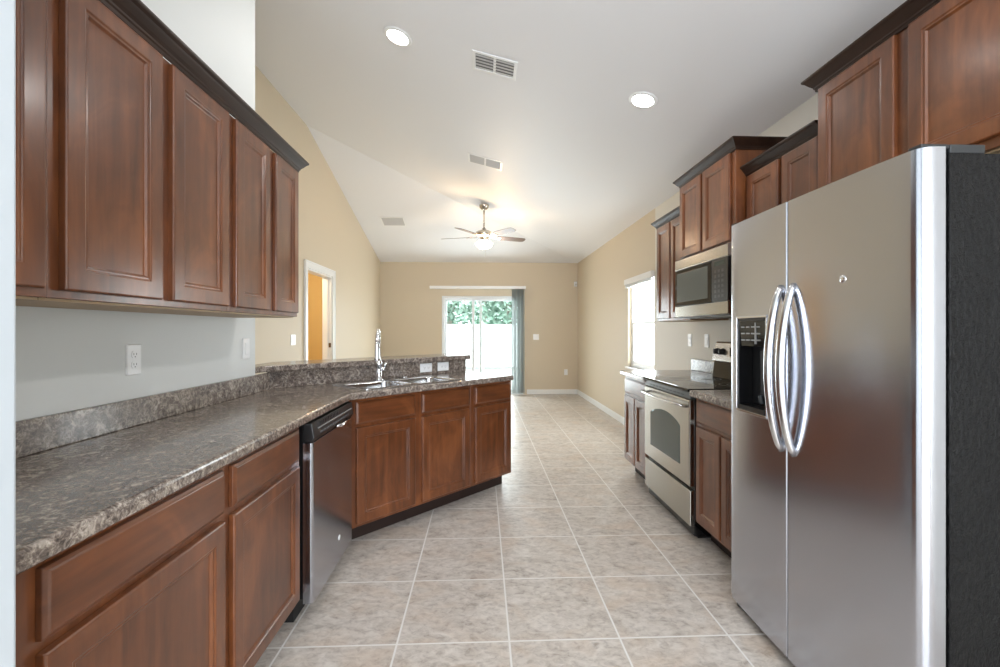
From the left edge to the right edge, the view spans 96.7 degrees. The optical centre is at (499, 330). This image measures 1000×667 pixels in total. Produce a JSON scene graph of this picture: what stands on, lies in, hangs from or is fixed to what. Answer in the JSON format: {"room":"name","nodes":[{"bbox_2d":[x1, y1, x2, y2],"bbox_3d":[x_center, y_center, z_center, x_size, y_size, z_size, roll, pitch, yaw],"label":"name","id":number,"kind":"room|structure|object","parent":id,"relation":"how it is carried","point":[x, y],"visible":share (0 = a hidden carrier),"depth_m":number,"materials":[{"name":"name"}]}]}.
{"room":"kitchen","nodes":[
{"label":"kitchen","id":0,"kind":"room"},
{"bbox_2d":[0,0,15,666],"bbox_3d":[-1.383,-0.549,0.570,1.317,3.638,0.150,0,0,-2],"label":"wall","id":1,"kind":"structure","parent":0,"point":[7,7],"depth_m":0.66,"materials":[{"name":"grey paint"}]},
{"bbox_2d":[16,0,254,420],"bbox_3d":[-1.436,-0.474,1.612,0.110,3.489,1.937,0,0,-2],"label":"wall","id":2,"kind":"structure","parent":0,"point":[67,359],"depth_m":1.79,"materials":[{"name":"white paint"}]},
{"bbox_2d":[16,0,45,299],"bbox_3d":[-1.182,-0.465,0.835,0.334,0.787,0.360,0,0,-2],"label":"upper cabinet","id":3,"kind":"object","parent":2,"relation":"attached to","point":[30,14],"visible":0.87,"depth_m":0.96,"materials":[{"name":"brown wood"}]},
{"bbox_2d":[16,0,228,312],"bbox_3d":[-1.204,-0.465,1.375,0.334,0.787,0.720,0,0,-2],"label":"upper cabinet","id":4,"kind":"object","parent":2,"relation":"attached to","point":[137,152],"visible":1,"depth_m":1.25,"materials":[{"name":"brown wood"}]},
{"bbox_2d":[126,344,140,375],"bbox_3d":[-1.379,0.108,1.676,0.008,0.115,0.070,0,0,-2],"label":"wall outlet","id":5,"kind":"object","parent":2,"relation":"attached to","point":[133,351],"visible":1,"depth_m":1.67,"materials":[{"name":"white plastic"}]},
{"bbox_2d":[131,351,138,357],"bbox_3d":[-1.377,0.089,1.676,0.003,0.027,0.034,0,0,-2],"label":"socket","id":6,"kind":"object","parent":5,"relation":"attached to","point":[134,354],"depth_m":1.67,"materials":[{"name":"grey plastic"}]},
{"bbox_2d":[131,361,138,367],"bbox_3d":[-1.377,0.127,1.676,0.003,0.027,0.034,0,0,-2],"label":"socket","id":7,"kind":"object","parent":5,"relation":"attached to","point":[134,364],"depth_m":1.67,"materials":[{"name":"grey plastic"}]},
{"bbox_2d":[16,373,269,457],"bbox_3d":[-1.374,0.305,1.684,0.019,0.102,2.073,0,0,-2],"label":"backsplash","id":8,"kind":"structure","parent":2,"relation":"attached to","point":[42,433],"depth_m":1.59,"materials":[{"name":"stone"}]},
{"bbox_2d":[99,0,308,172],"bbox_3d":[-1.196,-0.890,1.550,0.361,0.064,1.790,0,0,-2],"label":"crown molding","id":9,"kind":"structure","parent":2,"relation":"attached to","point":[134,13],"depth_m":1.51,"materials":[{"name":"brown wood"}]},
{"bbox_2d":[158,115,298,317],"bbox_3d":[-1.232,-0.465,2.066,0.334,0.787,0.662,0,0,-2],"label":"upper cabinet","id":10,"kind":"object","parent":2,"relation":"attached to","point":[263,187],"visible":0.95,"depth_m":2.00,"materials":[{"name":"brown wood"}]},
{"bbox_2d":[242,338,249,358],"bbox_3d":[-1.412,0.098,2.475,0.008,0.115,0.070,0,0,-2],"label":"light switch","id":11,"kind":"object","parent":2,"relation":"attached to","point":[245,341],"visible":1,"depth_m":2.46,"materials":[{"name":"white plastic"}]},
{"bbox_2d":[308,273,321,359],"bbox_3d":[-3.063,0.020,5.781,1.380,2.500,3.400,0,0,-2],"label":"wall","id":12,"kind":"structure","parent":0,"point":[314,282],"depth_m":7.38,"materials":[{"name":"brown paint"}]},
{"bbox_2d":[255,65,379,374],"bbox_3d":[-2.268,-0.550,4.662,0.120,3.640,8.300,0,0,-2],"label":"wall","id":13,"kind":"structure","parent":0,"point":[331,236],"depth_m":5.59,"materials":[{"name":"beige paint"}]},
{"bbox_2d":[291,334,295,344],"bbox_3d":[-2.206,0.095,4.745,0.008,0.115,0.116,0,0,-2],"label":"light switch","id":14,"kind":"object","parent":13,"relation":"attached to","point":[293,337],"visible":1,"depth_m":4.75,"materials":[{"name":"white plastic"}]},
{"bbox_2d":[304,259,335,359],"bbox_3d":[-2.290,0.228,5.542,0.146,2.085,1.030,0,0,-2],"label":"door frame","id":15,"kind":"structure","parent":13,"relation":"in","point":[328,282],"depth_m":5.95,"materials":[{"name":"white paint"}]},
{"bbox_2d":[267,359,465,388],"bbox_3d":[-0.867,0.302,3.330,0.014,0.107,1.653,0,0,43],"label":"backsplash","id":16,"kind":"structure","parent":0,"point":[279,379],"depth_m":3.11,"materials":[{"name":"stone"}]},
{"bbox_2d":[380,262,577,393],"bbox_3d":[-0.406,-0.050,8.951,3.947,2.640,0.120,0,0,-2],"label":"wall","id":17,"kind":"structure","parent":0,"point":[410,311],"depth_m":8.90,"materials":[{"name":"beige paint"}]},
{"bbox_2d":[430,286,525,392],"bbox_3d":[-0.437,0.170,8.821,1.900,2.120,0.128,0,0,-2],"label":"vertical blind","id":18,"kind":"object","parent":17,"relation":"attached to","point":[518,292],"visible":1,"depth_m":8.85,"materials":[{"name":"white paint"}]},
{"bbox_2d":[442,296,522,393],"bbox_3d":[-0.347,0.285,8.947,1.630,1.970,0.092,0,0,-2],"label":"door","id":19,"kind":"structure","parent":17,"relation":"in","point":[445,299],"depth_m":8.93,"materials":[{"name":"white metal"}]},
{"bbox_2d":[533,334,538,339],"bbox_3d":[0.724,0.120,8.932,0.116,0.115,0.008,0,0,-2],"label":"light switch","id":20,"kind":"object","parent":17,"relation":"attached to","point":[535,336],"visible":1,"depth_m":8.93,"materials":[{"name":"white plastic"}]},
{"bbox_2d":[527,389,576,393],"bbox_3d":[1.047,1.222,8.943,1.016,0.094,0.014,0,0,-2],"label":"baseboard","id":21,"kind":"structure","parent":17,"relation":"attached to","point":[529,391],"depth_m":8.94,"materials":[{"name":"white paint"}]},
{"bbox_2d":[254,394,794,666],"bbox_3d":[-1.710,1.310,3.083,7.267,0.080,11.740,0,0,-2],"label":"floor","id":22,"kind":"structure","parent":0,"point":[571,560],"depth_m":2.25,"materials":[{"name":"tile"}]},
{"bbox_2d":[16,427,299,666],"bbox_3d":[-1.092,0.833,1.280,0.544,0.873,1.243,0,0,-2],"label":"base cabinet","id":23,"kind":"object","parent":22,"relation":"on","point":[206,574],"visible":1,"depth_m":1.15,"materials":[{"name":"brown wood"}]},
{"bbox_2d":[16,359,513,574],"bbox_3d":[-0.910,0.322,2.327,1.224,0.147,3.461,0,0,17],"label":"countertop","id":24,"kind":"structure","parent":23,"relation":"on","point":[80,473],"depth_m":1.39,"materials":[{"name":"stone"}]},
{"bbox_2d":[374,329,385,379],"bbox_3d":[-0.856,0.166,3.132,0.083,0.368,0.167,0,0,-2],"label":"kitchen faucet","id":25,"kind":"object","parent":24,"relation":"on","point":[377,351],"visible":1,"depth_m":3.16,"materials":[{"name":"silver metal"}]},
{"bbox_2d":[332,375,461,389],"bbox_3d":[-0.696,0.443,3.104,0.431,0.185,0.810,0,0,43],"label":"double sink","id":26,"kind":"object","parent":24,"relation":"in","point":[422,379],"visible":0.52,"depth_m":3.13,"materials":[{"name":"silver metal"}]},
{"bbox_2d":[284,402,352,622],"bbox_3d":[-1.074,0.836,2.221,0.553,0.867,0.594,0,0,-2],"label":"dishwasher","id":27,"kind":"object","parent":22,"relation":"on","point":[325,442],"visible":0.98,"depth_m":2.05,"materials":[{"name":"silver metal"}]},
{"bbox_2d":[299,425,302,599],"bbox_3d":[-1.111,0.786,2.220,0.480,0.768,0.586,0,0,-2],"label":"tub","id":28,"kind":"object","parent":27,"relation":"in","point":[301,427],"depth_m":1.94,"materials":[{"name":"black plastic"}]},
{"bbox_2d":[348,386,469,538],"bbox_3d":[-0.736,0.833,3.089,0.519,0.873,1.000,0,0,43],"label":"base cabinet","id":29,"kind":"object","parent":22,"relation":"on","point":[411,451],"visible":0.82,"depth_m":2.87,"materials":[{"name":"brown wood"}]},
{"bbox_2d":[461,380,510,498],"bbox_3d":[-0.242,0.833,3.626,0.519,0.873,0.458,0,0,43],"label":"base cabinet","id":30,"kind":"object","parent":22,"relation":"on","point":[490,403],"visible":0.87,"depth_m":3.44,"materials":[{"name":"brown wood"}]},
{"bbox_2d":[624,376,647,478],"bbox_3d":[1.454,0.833,3.757,0.649,0.873,0.580,0,0,-2],"label":"base cabinet","id":31,"kind":"object","parent":22,"relation":"on","point":[634,400],"visible":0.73,"depth_m":3.75,"materials":[{"name":"brown wood"}]},
{"bbox_2d":[620,359,713,381],"bbox_3d":[1.440,0.325,3.761,0.677,0.142,0.590,0,0,-2],"label":"countertop","id":32,"kind":"structure","parent":31,"relation":"on","point":[698,367],"depth_m":3.81,"materials":[{"name":"stone"}]},
{"bbox_2d":[640,341,730,537],"bbox_3d":[1.428,0.674,3.086,0.730,1.189,0.754,0,0,-2],"label":"range","id":33,"kind":"object","parent":22,"relation":"on","point":[670,411],"visible":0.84,"depth_m":2.98,"materials":[{"name":"silver metal"}]},
{"bbox_2d":[643,376,730,391],"bbox_3d":[1.398,0.363,3.085,0.543,0.022,0.754,0,0,-2],"label":"cooktop","id":34,"kind":"object","parent":33,"relation":"in","point":[674,383],"depth_m":3.10,"materials":[{"name":"grey glass"}]},
{"bbox_2d":[696,398,730,557],"bbox_3d":[1.508,0.833,2.408,0.649,0.873,0.605,0,0,-2],"label":"base cabinet","id":35,"kind":"object","parent":22,"relation":"on","point":[713,421],"visible":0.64,"depth_m":2.46,"materials":[{"name":"brown wood"}]},
{"bbox_2d":[689,390,730,408],"bbox_3d":[1.494,0.325,2.406,0.677,0.142,0.603,0,0,-2],"label":"countertop","id":36,"kind":"structure","parent":35,"relation":"on","point":[719,397],"depth_m":2.49,"materials":[{"name":"stone"}]},
{"bbox_2d":[731,144,999,666],"bbox_3d":[1.425,0.386,1.637,0.827,1.767,0.916,0,0,-2],"label":"refrigerator","id":37,"kind":"object","parent":22,"relation":"on","point":[865,304],"visible":1,"depth_m":1.30,"materials":[{"name":"silver metal"}]},
{"bbox_2d":[255,0,906,262],"bbox_3d":[-0.171,-1.945,3.146,3.947,1.150,11.500,0,0,-2],"label":"ceiling","id":38,"kind":"structure","parent":0,"point":[396,127],"depth_m":3.42,"materials":[{"name":"white paint"}]},
{"bbox_2d":[380,217,405,225],"bbox_3d":[-1.746,-1.789,7.274,0.385,0.081,0.281,0,0,-2],"label":"ceiling vent","id":39,"kind":"object","parent":38,"relation":"in","point":[386,221],"visible":1,"depth_m":7.26,"materials":[{"name":"white metal"}]},
{"bbox_2d":[383,26,411,46],"bbox_3d":[-0.695,-2.000,3.023,0.190,0.054,0.195,0,0,3],"label":"recessed light","id":40,"kind":"object","parent":38,"relation":"in","point":[396,35],"visible":1,"depth_m":3.01,"materials":[{"name":"white paint"}]},
{"bbox_2d":[468,153,502,170],"bbox_3d":[-0.162,-1.847,4.852,0.374,0.100,0.250,0,0,-2],"label":"ceiling vent","id":41,"kind":"object","parent":38,"relation":"in","point":[476,159],"visible":1,"depth_m":4.84,"materials":[{"name":"white metal"}]},
{"bbox_2d":[447,204,525,256],"bbox_3d":[-0.240,-1.460,6.513,1.261,0.780,1.216,0,0,-2],"label":"ceiling fan","id":42,"kind":"object","parent":38,"relation":"hanging from","point":[484,243],"visible":1,"depth_m":6.40,"materials":[{"name":"silver metal"}]},
{"bbox_2d":[472,49,517,80],"bbox_3d":[-0.037,-1.833,3.071,0.306,0.083,0.215,0,0,-2],"label":"ceiling vent","id":43,"kind":"object","parent":38,"relation":"in","point":[483,62],"visible":1,"depth_m":3.06,"materials":[{"name":"white metal"}]},
{"bbox_2d":[628,91,657,108],"bbox_3d":[0.977,-1.577,3.038,0.190,0.054,0.195,0,0,3],"label":"recessed light","id":44,"kind":"object","parent":38,"relation":"in","point":[640,99],"visible":1,"depth_m":3.02,"materials":[{"name":"white paint"}]},
{"bbox_2d":[578,93,817,416],"bbox_3d":[1.861,-0.050,3.228,0.120,2.640,11.500,0,0,-2],"label":"wall","id":45,"kind":"structure","parent":0,"point":[604,301],"depth_m":6.11,"materials":[{"name":"beige paint"}]},
{"bbox_2d":[577,389,623,424],"bbox_3d":[1.660,1.222,6.537,0.014,0.094,4.870,0,0,-2],"label":"baseboard","id":46,"kind":"structure","parent":45,"relation":"attached to","point":[602,407],"depth_m":7.05,"materials":[{"name":"white paint"}]},
{"bbox_2d":[625,277,654,369],"bbox_3d":[1.744,-0.084,5.425,0.135,1.152,0.960,0,0,-2],"label":"window","id":47,"kind":"structure","parent":45,"relation":"in","point":[634,363],"depth_m":5.80,"materials":[{"name":"white paint"}]},
{"bbox_2d":[624,270,654,306],"bbox_3d":[1.684,-0.479,5.423,0.044,0.391,0.940,0,0,-2],"label":"window blind","id":48,"kind":"object","parent":47,"relation":"attached to","point":[648,276],"visible":1,"depth_m":5.30,"materials":[{"name":"white paint"}]},
{"bbox_2d":[651,206,728,321],"bbox_3d":[1.598,-0.541,3.811,0.357,0.915,0.684,0,0,-2],"label":"upper cabinet","id":49,"kind":"object","parent":45,"relation":"attached to","point":[667,227],"visible":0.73,"depth_m":3.84,"materials":[{"name":"brown wood"}]},
{"bbox_2d":[688,334,691,345],"bbox_3d":[1.760,0.085,4.125,0.008,0.115,0.070,0,0,-2],"label":"wall outlet","id":50,"kind":"object","parent":45,"relation":"attached to","point":[689,335],"visible":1,"depth_m":4.11,"materials":[{"name":"white plastic"}]},
{"bbox_2d":[691,359,713,373],"bbox_3d":[1.768,0.305,3.775,0.019,0.102,0.590,0,0,-2],"label":"backsplash","id":51,"kind":"structure","parent":45,"relation":"attached to","point":[705,366],"depth_m":3.85,"materials":[{"name":"stone"}]},
{"bbox_2d":[704,334,708,347],"bbox_3d":[1.772,0.085,3.815,0.008,0.115,0.070,0,0,-2],"label":"light switch","id":52,"kind":"object","parent":45,"relation":"attached to","point":[706,336],"visible":1,"depth_m":3.81,"materials":[{"name":"white plastic"}]},
{"bbox_2d":[673,136,786,259],"bbox_3d":[1.592,-0.855,3.093,0.427,0.631,0.842,0,0,-2],"label":"upper cabinet","id":53,"kind":"object","parent":45,"relation":"attached to","point":[713,191],"visible":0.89,"depth_m":2.91,"materials":[{"name":"brown wood"}]},
{"bbox_2d":[675,243,730,318],"bbox_3d":[1.590,-0.318,3.094,0.431,0.447,0.742,0,0,-2],"label":"microwave","id":54,"kind":"object","parent":53,"relation":"attached to","point":[703,279],"visible":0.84,"depth_m":3.00,"materials":[{"name":"silver metal"}]},
{"bbox_2d":[740,120,817,218],"bbox_3d":[1.654,-0.541,2.415,0.357,0.915,0.610,0,0,-2],"label":"upper cabinet","id":55,"kind":"object","parent":45,"relation":"attached to","point":[786,171],"visible":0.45,"depth_m":2.35,"materials":[{"name":"brown wood"}]},
{"bbox_2d":[801,0,999,187],"bbox_3d":[1.651,-0.860,1.623,0.427,0.621,0.964,0,0,-2],"label":"upper cabinet","id":56,"kind":"object","parent":45,"relation":"attached to","point":[928,72],"visible":0.68,"depth_m":1.58,"materials":[{"name":"brown wood"}]},
{"label":"outside","id":57,"kind":"structure","parent":0,"visible":0},
{"bbox_2d":[461,341,511,388],"bbox_3d":[-1.397,1.400,34.482,60.000,0.060,50.979,0,0,-2],"label":"yard","id":58,"kind":"structure","parent":57,"point":[494,370],"depth_m":15.81,"materials":[{"name":"white"}]},
{"bbox_2d":[447,301,476,336],"bbox_3d":[-1.957,-0.740,17.517,2.193,4.226,1.606,0,0,-2],"label":"tree","id":59,"kind":"object","parent":58,"relation":"on","point":[453,310],"visible":0.2,"depth_m":17.30,"materials":[{"name":"green plant"}]},
{"bbox_2d":[459,301,502,333],"bbox_3d":[-0.695,-1.134,20.533,2.717,5.013,1.984,0,0,-2],"label":"tree","id":60,"kind":"object","parent":58,"relation":"on","point":[484,316],"visible":0.09,"depth_m":20.19,"materials":[{"name":"green plant"}]},
{"bbox_2d":[482,301,511,330],"bbox_3d":[0.223,-0.841,17.633,2.114,4.444,1.527,0,0,-2],"label":"tree","id":61,"kind":"object","parent":58,"relation":"on","point":[496,311],"visible":0.22,"depth_m":17.28,"materials":[{"name":"green plant"}]},
{"bbox_2d":[447,321,654,368],"bbox_3d":[-0.647,0.510,15.987,18.150,1.720,0.150,0,0,-2],"label":"vinyl fence","id":62,"kind":"object","parent":58,"relation":"on","point":[500,336],"visible":0.09,"depth_m":15.99,"materials":[{"name":"white plastic"}]},
{"bbox_3d":[-0.871,0.760,3.380,1.162,1.021,1.245,0,0,-2],"label":"wall","id":63,"kind":"structure","parent":0,"visible":0},
{"bbox_2d":[255,354,469,372],"bbox_3d":[-1.003,0.229,3.347,0.377,0.038,1.844,0,0,41],"label":"bar","id":64,"kind":"object","parent":63,"relation":"on","point":[367,361],"visible":0.84,"depth_m":3.12,"materials":[{"name":"stone"}]},
{"bbox_2d":[420,363,431,372],"bbox_3d":[-0.598,0.298,3.605,0.009,0.072,0.118,0,0,42],"label":"wall outlet","id":65,"kind":"object","parent":63,"relation":"attached to","point":[425,367],"visible":1,"depth_m":3.60,"materials":[{"name":"white plastic"}]},
{"bbox_2d":[438,362,448,370],"bbox_3d":[-0.476,0.298,3.737,0.009,0.072,0.118,0,0,42],"label":"wall outlet","id":66,"kind":"object","parent":63,"relation":"attached to","point":[442,366],"visible":1,"depth_m":3.74,"materials":[{"name":"white plastic"}]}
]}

